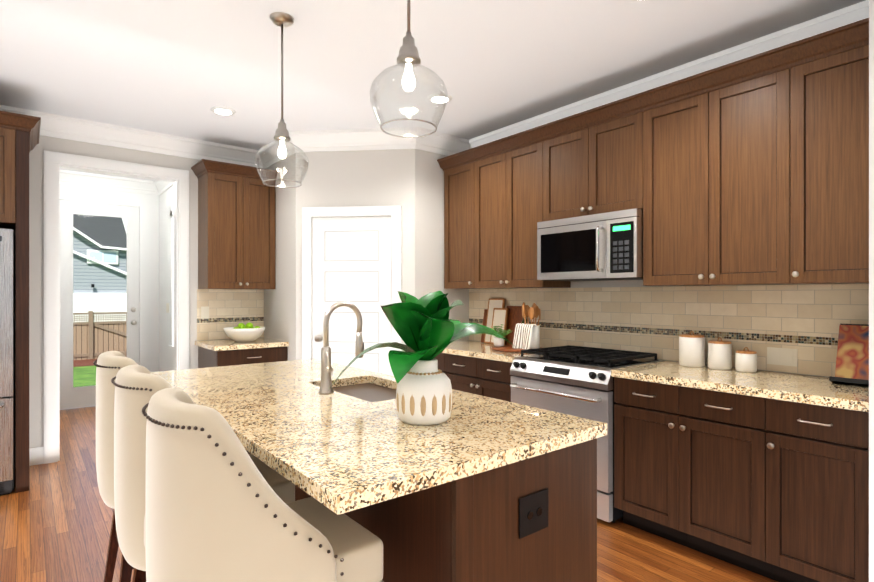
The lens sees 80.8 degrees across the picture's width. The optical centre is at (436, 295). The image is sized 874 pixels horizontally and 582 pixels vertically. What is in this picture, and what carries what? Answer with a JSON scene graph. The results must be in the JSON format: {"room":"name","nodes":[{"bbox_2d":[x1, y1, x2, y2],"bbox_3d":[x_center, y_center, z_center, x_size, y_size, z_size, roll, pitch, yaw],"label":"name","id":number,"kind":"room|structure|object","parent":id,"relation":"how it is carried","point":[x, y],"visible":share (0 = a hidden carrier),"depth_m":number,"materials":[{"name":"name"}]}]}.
{"room":"kitchen","nodes":[
{"label":"kitchen","id":0,"kind":"room"},
{"bbox_2d":[59,185,158,371],"bbox_3d":[-4.140,-0.050,6.183,1.398,2.780,0.120,0,0,-39],"label":"wall","id":1,"kind":"structure","parent":0,"point":[153,283],"depth_m":6.52,"materials":[{"name":"white paint"}]},
{"bbox_2d":[59,192,147,409],"bbox_3d":[-4.061,0.075,6.197,1.006,2.530,0.176,0,0,-39],"label":"door","id":2,"kind":"structure","parent":1,"relation":"attached to","point":[134,212],"depth_m":6.18,"materials":[{"name":"white"}]},
{"bbox_2d":[14,135,263,467],"bbox_3d":[-4.215,-0.048,3.314,9.000,2.780,0.128,0,0,-39],"label":"wall","id":3,"kind":"structure","parent":0,"point":[231,307],"depth_m":4.36,"materials":[{"name":"grey paint"}]},
{"bbox_2d":[29,446,43,465],"bbox_3d":[-2.409,1.274,5.080,2.724,0.135,3.764,0,0,-39],"label":"baseboard","id":4,"kind":"structure","parent":3,"relation":"attached to","point":[36,455],"depth_m":4.06,"materials":[{"name":"white"}]},
{"bbox_2d":[44,150,188,463],"bbox_3d":[-2.759,0.094,4.479,1.070,2.495,0.167,0,0,-39],"label":"door frame","id":5,"kind":"structure","parent":3,"relation":"attached to","point":[54,162],"depth_m":4.17,"materials":[{"name":"white"}]},
{"bbox_2d":[201,306,208,318],"bbox_3d":[-2.188,0.164,4.847,0.070,0.115,0.008,0,0,-39],"label":"outlet","id":6,"kind":"object","parent":3,"relation":"attached to","point":[204,312],"visible":1,"depth_m":4.84,"materials":[{"name":"beige plastic"}]},
{"bbox_2d":[191,159,277,288],"bbox_3d":[-1.903,-0.624,4.837,0.679,1.130,0.392,0,0,-39],"label":"upper cabinet","id":7,"kind":"object","parent":3,"relation":"attached to","point":[236,226],"visible":0.98,"depth_m":4.72,"materials":[{"name":"brown wood"}]},
{"bbox_2d":[159,185,173,370],"bbox_3d":[-2.900,-0.049,5.849,0.120,2.780,2.189,0,0,-39],"label":"wall","id":8,"kind":"structure","parent":0,"point":[166,207],"depth_m":6.32,"materials":[{"name":"white paint"}]},
{"bbox_2d":[166,303,168,312],"bbox_3d":[-3.228,0.153,6.157,0.006,0.115,0.120,0,0,-39],"label":"light switch","id":9,"kind":"object","parent":8,"relation":"attached to","point":[167,307],"visible":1,"depth_m":6.16,"materials":[{"name":"beige plastic"}]},
{"bbox_2d":[169,209,173,349],"bbox_3d":[-2.795,-0.179,5.594,0.034,1.600,1.000,0,0,-39],"label":"window","id":10,"kind":"structure","parent":8,"relation":"in","point":[171,346],"depth_m":5.91,"materials":[{"name":"white"}]},
{"bbox_2d":[0,0,868,195],"bbox_3d":[-1.538,-1.355,3.808,4.200,0.164,6.838,0,0,-39],"label":"crown molding","id":11,"kind":"structure","parent":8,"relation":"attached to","point":[70,128],"depth_m":4.44,"materials":[{"name":"white wood"}]},
{"bbox_2d":[264,153,295,360],"bbox_3d":[-1.462,-0.049,4.931,0.120,2.780,0.799,0,0,-39],"label":"wall","id":12,"kind":"structure","parent":0,"point":[280,311],"depth_m":4.78,"materials":[{"name":"grey paint"}]},
{"bbox_2d":[296,149,414,359],"bbox_3d":[-0.718,-0.049,4.581,1.075,2.780,0.120,0,0,6],"label":"wall","id":13,"kind":"structure","parent":0,"point":[360,178],"depth_m":4.52,"materials":[{"name":"grey paint"}]},
{"bbox_2d":[302,205,401,375],"bbox_3d":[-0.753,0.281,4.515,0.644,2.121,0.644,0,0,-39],"label":"door","id":14,"kind":"structure","parent":13,"relation":"attached to","point":[356,262],"depth_m":4.52,"materials":[{"name":"white wood"}]},
{"bbox_2d":[0,406,777,581],"bbox_3d":[-1.420,1.369,-0.085,9.120,0.050,13.310,0,0,-39],"label":"floor","id":15,"kind":"structure","parent":0,"point":[56,521],"depth_m":2.82,"materials":[{"name":"brown wood"}]},
{"bbox_2d":[0,228,14,494],"bbox_3d":[-3.322,0.449,3.443,0.755,1.785,0.742,0,0,-39],"label":"fridge","id":16,"kind":"object","parent":15,"relation":"on","point":[7,357],"visible":0.98,"depth_m":3.43,"materials":[{"name":"grey metal"}]},
{"bbox_2d":[0,111,40,492],"bbox_3d":[-3.323,0.062,3.492,0.985,2.560,0.720,0,0,-39],"label":"cabinet","id":17,"kind":"object","parent":15,"relation":"on","point":[19,137],"visible":1,"depth_m":3.50,"materials":[{"name":"brown wood"}]},
{"bbox_2d":[93,351,137,581],"bbox_3d":[-1.198,0.793,2.275,0.536,1.098,0.522,0,0,-39],"label":"stool","id":18,"kind":"object","parent":15,"relation":"on","point":[109,365],"visible":0.31,"depth_m":2.04,"materials":[{"name":"beige fabric"}]},
{"bbox_2d":[111,365,294,581],"bbox_3d":[-0.836,0.793,1.821,0.536,1.098,0.522,0,0,-39],"label":"stool","id":19,"kind":"object","parent":15,"relation":"on","point":[137,387],"visible":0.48,"depth_m":1.58,"materials":[{"name":"beige fabric"}]},
{"bbox_2d":[144,454,294,547],"bbox_3d":[-0.812,0.712,1.841,0.475,0.118,0.410,0,0,-39],"label":"bar stool backrest","id":20,"kind":"object","parent":19,"relation":"on","point":[285,489],"depth_m":1.81,"materials":[{"name":"fabric"}]},
{"bbox_2d":[195,337,288,367],"bbox_3d":[-1.808,0.884,4.746,0.647,0.915,0.654,0,0,-39],"label":"base cabinet","id":21,"kind":"object","parent":15,"relation":"on","point":[221,352],"visible":0.35,"depth_m":4.54,"materials":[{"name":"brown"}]},
{"bbox_2d":[223,322,264,341],"bbox_3d":[-1.781,0.338,4.753,0.366,0.174,0.366,0,0,-39],"label":"fruit bowl","id":22,"kind":"object","parent":21,"relation":"on","point":[243,332],"visible":1,"depth_m":4.64,"materials":[{"name":"white ceramic"}]},
{"bbox_2d":[142,388,383,581],"bbox_3d":[-0.474,0.794,1.368,0.536,1.098,0.522,0,0,-39],"label":"stool","id":23,"kind":"object","parent":15,"relation":"on","point":[218,509],"visible":1,"depth_m":1.13,"materials":[{"name":"beige fabric"}]},
{"bbox_2d":[286,497,382,581],"bbox_3d":[-0.450,0.712,1.387,0.475,0.118,0.410,0,0,-39],"label":"cushion","id":24,"kind":"object","parent":23,"relation":"on","point":[361,550],"depth_m":1.37,"materials":[{"name":"fabric"}]},
{"bbox_2d":[248,433,606,581],"bbox_3d":[-0.375,0.905,2.388,0.686,0.875,2.212,0,0,-39],"label":"kitchen island","id":25,"kind":"object","parent":15,"relation":"on","point":[476,488],"depth_m":1.49,"materials":[{"name":"brown wood"}]},
{"bbox_2d":[151,365,518,514],"bbox_3d":[-0.692,0.448,2.142,0.560,0.040,2.240,0,0,-39],"label":"island countertop","id":26,"kind":"structure","parent":25,"relation":"on","point":[349,454],"depth_m":1.52,"materials":[{"name":"beige stone"}]},
{"bbox_2d":[339,381,396,400],"bbox_3d":[-0.311,0.566,2.395,0.374,0.222,0.624,0,0,-39],"label":"sink","id":27,"kind":"object","parent":26,"relation":"in","point":[369,390],"depth_m":2.55,"materials":[{"name":"silver metal"}]},
{"bbox_2d":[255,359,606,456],"bbox_3d":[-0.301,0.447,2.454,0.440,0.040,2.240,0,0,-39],"label":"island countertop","id":28,"kind":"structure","parent":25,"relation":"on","point":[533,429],"depth_m":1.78,"materials":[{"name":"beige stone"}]},
{"bbox_2d":[330,291,515,424],"bbox_3d":[-0.072,0.205,1.767,0.526,0.443,0.452,0,0,-39],"label":"vase","id":29,"kind":"object","parent":28,"relation":"on","point":[427,329],"visible":1,"depth_m":1.70,"materials":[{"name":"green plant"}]},
{"bbox_2d":[439,352,514,401],"bbox_3d":[0.526,0.904,4.091,0.620,0.876,0.829,0,0,-39],"label":"base cabinet","id":30,"kind":"object","parent":15,"relation":"on","point":[488,378],"depth_m":3.86,"materials":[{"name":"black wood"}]},
{"bbox_2d":[442,340,531,363],"bbox_3d":[0.414,0.446,4.208,0.648,0.040,1.150,0,0,-39],"label":"countertop","id":31,"kind":"structure","parent":30,"relation":"on","point":[481,351],"depth_m":3.97,"materials":[{"name":"beige stone"}]},
{"bbox_2d":[481,298,522,344],"bbox_3d":[0.559,0.226,4.441,0.112,0.398,0.490,0,0,-39],"label":"cutting boards","id":32,"kind":"object","parent":31,"relation":"on","point":[497,313],"visible":0.67,"depth_m":4.43,"materials":[{"name":"brown wood"}]},
{"bbox_2d":[491,345,541,351],"bbox_3d":[0.627,0.417,4.015,0.400,0.018,0.400,0,0,-39],"label":"round tray","id":33,"kind":"object","parent":31,"relation":"on","point":[506,348],"visible":0.48,"depth_m":3.93,"materials":[{"name":"brown wood"}]},
{"bbox_2d":[490,324,510,346],"bbox_3d":[0.506,0.320,4.095,0.204,0.174,0.198,0,0,-39],"label":"plant pot","id":34,"kind":"object","parent":33,"relation":"on","point":[498,341],"visible":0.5,"depth_m":4.07,"materials":[{"name":"white ceramic"}]},
{"bbox_2d":[512,302,540,348],"bbox_3d":[0.704,0.229,3.942,0.206,0.355,0.170,0,0,-39],"label":"utensil crock","id":35,"kind":"object","parent":33,"relation":"on","point":[526,336],"visible":1,"depth_m":3.90,"materials":[{"name":"white ceramic"}]},
{"bbox_2d":[510,345,664,522],"bbox_3d":[0.972,0.861,3.424,0.716,0.962,0.762,0,0,-39],"label":"range","id":36,"kind":"object","parent":15,"relation":"on","point":[577,381],"visible":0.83,"depth_m":3.17,"materials":[{"name":"silver metal"}]},
{"bbox_2d":[612,376,746,569],"bbox_3d":[1.527,0.905,2.838,0.620,0.876,0.839,0,0,-39],"label":"base cabinet","id":37,"kind":"object","parent":15,"relation":"on","point":[680,454],"depth_m":2.66,"materials":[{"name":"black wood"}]},
{"bbox_2d":[747,396,868,581],"bbox_3d":[1.854,0.905,2.429,0.620,0.876,0.445,0,0,-39],"label":"base cabinet","id":38,"kind":"object","parent":15,"relation":"on","point":[763,473],"depth_m":2.24,"materials":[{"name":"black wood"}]},
{"bbox_2d":[611,361,868,411],"bbox_3d":[1.618,0.447,2.702,0.648,0.040,1.166,0,0,-39],"label":"countertop","id":39,"kind":"structure","parent":38,"relation":"on","point":[797,388],"depth_m":2.52,"materials":[{"name":"beige stone"}]},
{"bbox_2d":[679,331,704,366],"bbox_3d":[1.544,0.321,3.109,0.142,0.210,0.142,0,0,-39],"label":"canister","id":40,"kind":"object","parent":39,"relation":"on","point":[691,350],"visible":1,"depth_m":3.05,"materials":[{"name":"white ceramic"}]},
{"bbox_2d":[708,337,731,369],"bbox_3d":[1.643,0.335,2.984,0.122,0.182,0.122,0,0,-39],"label":"canister","id":41,"kind":"object","parent":39,"relation":"on","point":[719,355],"visible":1,"depth_m":2.93,"materials":[{"name":"white ceramic"}]},
{"bbox_2d":[735,347,756,372],"bbox_3d":[1.731,0.357,2.875,0.104,0.138,0.104,0,0,-39],"label":"canister","id":42,"kind":"object","parent":39,"relation":"on","point":[745,360],"visible":1,"depth_m":2.83,"materials":[{"name":"white ceramic"}]},
{"bbox_2d":[829,324,868,386],"bbox_3d":[2.042,0.285,2.448,0.188,0.287,0.235,0,0,-39],"label":"book stand","id":43,"kind":"object","parent":39,"relation":"on","point":[852,363],"visible":0.9,"depth_m":2.46,"materials":[{"name":"black"}]},
{"bbox_2d":[0,0,865,180],"bbox_3d":[-1.420,-1.461,-0.087,9.120,0.050,13.310,0,0,-39],"label":"ceiling","id":44,"kind":"structure","parent":0,"point":[181,68],"depth_m":3.08,"materials":[{"name":"white paint"}]},
{"bbox_2d":[210,106,235,114],"bbox_3d":[-1.665,-1.432,4.000,0.184,0.012,0.184,0,0,-39],"label":"recessed light","id":45,"kind":"object","parent":44,"relation":"in","point":[222,110],"visible":1,"depth_m":3.98,"materials":[{"name":"white"}]},
{"bbox_2d":[255,12,308,187],"bbox_3d":[-0.804,-1.007,2.666,0.270,0.860,0.270,0,0,-39],"label":"pendant light","id":46,"kind":"object","parent":44,"relation":"hanging from","point":[282,20],"visible":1,"depth_m":2.65,"materials":[{"name":"clear glass"}]},
{"bbox_2d":[370,0,446,137],"bbox_3d":[-0.098,-1.006,1.783,0.270,0.860,0.270,0,0,-39],"label":"pendant light","id":47,"kind":"object","parent":44,"relation":"hanging from","point":[408,59],"visible":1,"depth_m":1.77,"materials":[{"name":"clear glass"}]},
{"bbox_2d":[427,93,451,102],"bbox_3d":[0.021,-1.432,3.748,0.184,0.012,0.184,0,0,-39],"label":"recessed light","id":48,"kind":"object","parent":44,"relation":"in","point":[439,96],"visible":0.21,"depth_m":3.72,"materials":[{"name":"white"}]},
{"bbox_2d":[415,149,468,341],"bbox_3d":[0.021,-0.049,4.708,0.639,2.780,0.120,0,0,-39],"label":"wall","id":49,"kind":"structure","parent":0,"point":[429,224],"depth_m":4.58,"materials":[{"name":"grey paint"}]},
{"bbox_2d":[469,280,868,376],"bbox_3d":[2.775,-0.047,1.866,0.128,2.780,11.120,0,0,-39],"label":"tile backsplash","id":50,"kind":"structure","parent":0,"point":[806,321],"depth_m":3.21,"materials":[{"name":"beige tile"}]},
{"bbox_2d":[441,150,468,288],"bbox_3d":[0.336,-0.639,4.561,0.330,1.160,0.459,0,0,-39],"label":"upper cabinet","id":51,"kind":"object","parent":50,"relation":"attached to","point":[455,168],"depth_m":4.51,"materials":[{"name":"brown wood"}]},
{"bbox_2d":[469,126,570,288],"bbox_3d":[0.672,-0.638,4.140,0.330,1.160,0.852,0,0,-39],"label":"upper cabinet","id":52,"kind":"object","parent":50,"relation":"attached to","point":[509,177],"depth_m":4.01,"materials":[{"name":"brown wood"}]},
{"bbox_2d":[549,94,644,220],"bbox_3d":[1.144,-0.876,3.549,0.330,0.685,0.780,0,0,-39],"label":"upper cabinet","id":53,"kind":"object","parent":50,"relation":"attached to","point":[597,157],"depth_m":3.38,"materials":[{"name":"brown wood"}]},
{"bbox_2d":[537,208,642,280],"bbox_3d":[1.095,-0.316,3.509,0.454,0.420,0.774,0,0,-39],"label":"microwave","id":54,"kind":"object","parent":53,"relation":"attached to","point":[607,246],"visible":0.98,"depth_m":3.35,"materials":[{"name":"silver metal"}]},
{"bbox_2d":[643,50,772,285],"bbox_3d":[1.630,-0.638,2.941,0.330,1.160,0.892,0,0,-39],"label":"upper cabinet","id":55,"kind":"object","parent":50,"relation":"attached to","point":[753,170],"depth_m":2.82,"materials":[{"name":"brown wood"}]},
{"bbox_2d":[767,347,797,366],"bbox_3d":[1.909,0.340,2.841,0.008,0.095,0.145,0,0,-39],"label":"electrical outlet","id":56,"kind":"object","parent":50,"relation":"attached to","point":[783,356],"visible":1,"depth_m":2.84,"materials":[{"name":"beige plastic"}]},
{"bbox_2d":[773,18,868,284],"bbox_3d":[1.971,-0.638,2.514,0.330,1.160,0.434,0,0,-39],"label":"upper cabinet","id":57,"kind":"object","parent":50,"relation":"attached to","point":[821,83],"depth_m":2.44,"materials":[{"name":"brown wood"}]},
{"bbox_2d":[869,0,873,581],"bbox_3d":[2.008,-0.048,2.175,0.699,2.780,0.140,0,0,-39],"label":"wall","id":58,"kind":"structure","parent":0,"point":[871,290],"depth_m":2.00,"materials":[{"name":"grey paint"}]},
{"label":"outside","id":59,"kind":"structure","parent":0,"visible":0},
{"bbox_2d":[73,359,96,386],"bbox_3d":[-13.877,1.857,22.610,60.000,0.550,37.680,0,0,-39],"label":"ground","id":60,"kind":"structure","parent":59,"point":[82,367],"depth_m":12.09,"materials":[{"name":"green plant"}]},
{"bbox_2d":[73,311,126,359],"bbox_3d":[-10.184,1.250,16.388,22.000,1.530,0.110,0,0,-39],"label":"fence","id":61,"kind":"object","parent":60,"relation":"on","point":[82,350],"depth_m":16.05,"materials":[{"name":"brown wood"}]},
{"bbox_2d":[73,214,126,321],"bbox_3d":[-21.543,-1.018,23.790,17.500,6.700,6.260,0,0,-39],"label":"house","id":62,"kind":"structure","parent":60,"relation":"on","point":[93,293],"depth_m":24.40,"materials":[{"name":"white"}]}
]}

